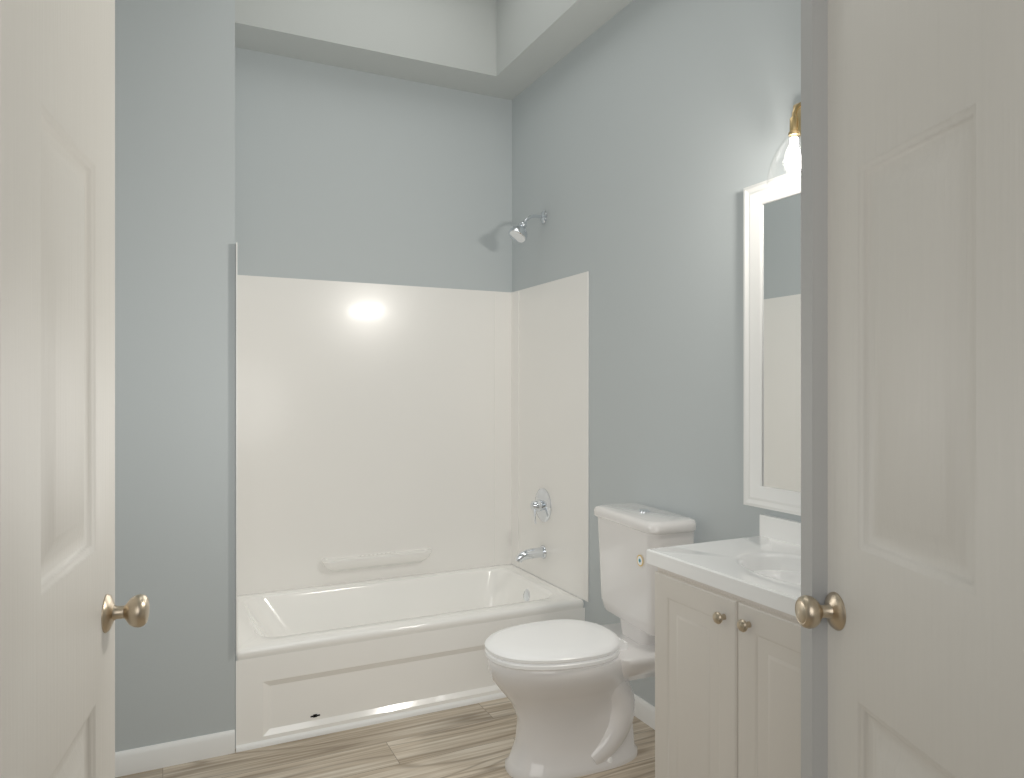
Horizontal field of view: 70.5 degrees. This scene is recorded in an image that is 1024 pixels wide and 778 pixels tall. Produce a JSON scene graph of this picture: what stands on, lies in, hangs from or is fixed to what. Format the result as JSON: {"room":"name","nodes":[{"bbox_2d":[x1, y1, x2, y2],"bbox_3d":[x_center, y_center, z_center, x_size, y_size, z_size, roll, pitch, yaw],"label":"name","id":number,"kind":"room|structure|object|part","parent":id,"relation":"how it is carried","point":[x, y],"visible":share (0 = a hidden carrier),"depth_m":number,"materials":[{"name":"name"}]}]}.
{"room":"bathroom","nodes":[
{"label":"bathroom","id":0,"kind":"room"},
{"bbox_2d":[115,0,234,751],"bbox_3d":[-1.806,-0.451,2.389,1.662,3.600,0.120,0,0,-26],"label":"wall","id":1,"kind":"structure","parent":0,"point":[175,331],"depth_m":2.61,"materials":[{"name":"blue paint"}]},
{"bbox_2d":[115,729,234,776],"bbox_3d":[-1.724,1.308,2.355,1.541,0.082,0.013,0,0,-26],"label":"baseboard","id":2,"kind":"structure","parent":1,"relation":"attached to","point":[153,757],"depth_m":2.60,"materials":[{"name":"white paint"}]},
{"bbox_2d":[235,47,511,291],"bbox_3d":[-0.712,-0.451,3.788,1.764,3.600,0.120,0,0,-26],"label":"wall","id":3,"kind":"structure","parent":0,"point":[345,175],"depth_m":3.71,"materials":[{"name":"blue paint"}]},
{"bbox_2d":[235,0,531,99],"bbox_3d":[-1.353,-1.936,3.342,3.306,0.630,0.366,0,0,-26],"label":"ceiling","id":4,"kind":"structure","parent":0,"point":[451,44],"depth_m":3.55,"materials":[{"name":"white paint"}]},
{"bbox_2d":[115,697,654,777],"bbox_3d":[-0.473,1.389,0.750,5.000,0.080,6.161,0,0,-26],"label":"floor","id":5,"kind":"structure","parent":0,"point":[476,740],"depth_m":2.67,"materials":[{"name":"wood"}]},
{"bbox_2d":[235,211,588,752],"bbox_3d":[-0.508,0.217,3.366,1.521,2.264,0.813,0,0,-26],"label":"bathtub","id":6,"kind":"object","parent":5,"relation":"on","point":[411,475],"visible":0.85,"depth_m":3.61,"materials":[{"name":"white plastic"}]},
{"bbox_3d":[0.089,0.840,3.683,0.159,0.075,0.068,0,0,-26],"label":"spout","id":7,"kind":"part","parent":6,"relation":"part of","materials":[{"name":"silver metal"}]},
{"bbox_2d":[485,503,695,777],"bbox_3d":[0.254,0.906,2.655,0.729,0.892,0.458,0,0,-22],"label":"toilet","id":8,"kind":"object","parent":5,"relation":"on","point":[564,685],"visible":0.96,"depth_m":2.55,"materials":[{"name":"white ceramic"}]},
{"bbox_3d":[0.149,0.916,2.613,0.503,0.052,0.390,0,0,-22],"label":"seat","id":9,"kind":"part","parent":8,"relation":"part of","materials":[{"name":"white plastic"}]},
{"bbox_3d":[0.495,0.676,2.751,0.210,0.421,0.458,0,0,-22],"label":"tank","id":10,"kind":"part","parent":8,"relation":"part of","materials":[{"name":"white ceramic"}]},
{"bbox_2d":[646,514,800,777],"bbox_3d":[0.773,0.857,1.894,0.489,0.985,0.790,0,0,-26],"label":"bathroom vanity","id":11,"kind":"object","parent":5,"relation":"on","point":[727,664],"visible":0.48,"depth_m":1.91,"materials":[{"name":"white paint"}]},
{"bbox_2d":[497,0,632,82],"bbox_3d":[0.940,-1.936,2.016,0.328,0.630,4.015,0,0,-26],"label":"ceiling","id":12,"kind":"structure","parent":0,"point":[536,39],"depth_m":3.42,"materials":[{"name":"white paint"}]},
{"bbox_2d":[512,0,800,706],"bbox_3d":[0.954,-0.451,2.226,0.120,3.600,4.381,0,0,-26],"label":"wall","id":13,"kind":"structure","parent":0,"point":[649,137],"depth_m":2.85,"materials":[{"name":"blue paint"}]},
{"bbox_2d":[634,694,654,729],"bbox_3d":[0.582,1.308,2.843,0.013,0.082,1.056,0,0,-26],"label":"baseboard","id":14,"kind":"structure","parent":13,"relation":"attached to","point":[644,711],"depth_m":2.92,"materials":[{"name":"white paint"}]},
{"bbox_2d":[743,169,800,515],"bbox_3d":[0.976,-0.142,2.006,0.027,1.052,0.905,0,0,-26],"label":"mirror","id":15,"kind":"object","parent":13,"relation":"attached to","point":[771,347],"visible":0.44,"depth_m":2.31,"materials":[{"name":"white paint"}]},
{"bbox_3d":[0.985,-0.142,2.010,0.005,0.924,0.777,0,0,-26],"label":"glass","id":16,"kind":"part","parent":15,"relation":"part of","materials":[{"name":"silver metal"}]},
{"bbox_2d":[766,102,800,190],"bbox_3d":[0.915,-0.731,1.918,0.213,0.285,0.600,0,0,-26],"label":"wall lamp","id":17,"kind":"object","parent":13,"relation":"attached to","point":[793,162],"visible":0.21,"depth_m":2.06,"materials":[{"name":"white glass"}]},
{"bbox_3d":[-0.616,0.159,0.740,0.018,2.380,0.130,0,0,0],"label":"door frame","id":18,"kind":"structure","parent":0,"visible":0},
{"bbox_2d":[0,0,149,777],"bbox_3d":[-0.686,0.168,1.095,0.174,2.338,0.565,0,0,-17],"label":"door","id":19,"kind":"structure","parent":18,"relation":"attached to","point":[61,612],"depth_m":1.04,"materials":[{"name":"white paint"}]},
{"bbox_3d":[-0.748,0.404,1.298,0.174,0.068,0.068,0,0,-17],"label":"knob","id":20,"kind":"part","parent":19,"relation":"part of","materials":[{"name":"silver metal"}]},
{"bbox_3d":[0.661,0.159,0.740,0.018,2.380,0.130,0,0,0],"label":"door frame","id":21,"kind":"structure","parent":0,"visible":0},
{"bbox_2d":[795,0,1023,777],"bbox_3d":[0.624,0.168,1.109,0.174,2.338,0.569,0,0,-4],"label":"door","id":22,"kind":"structure","parent":21,"relation":"attached to","point":[909,608],"depth_m":1.10,"materials":[{"name":"white paint"}]},
{"bbox_3d":[0.607,0.404,1.319,0.174,0.068,0.068,0,0,-5],"label":"knob","id":23,"kind":"part","parent":22,"relation":"part of","materials":[{"name":"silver metal"}]}
]}

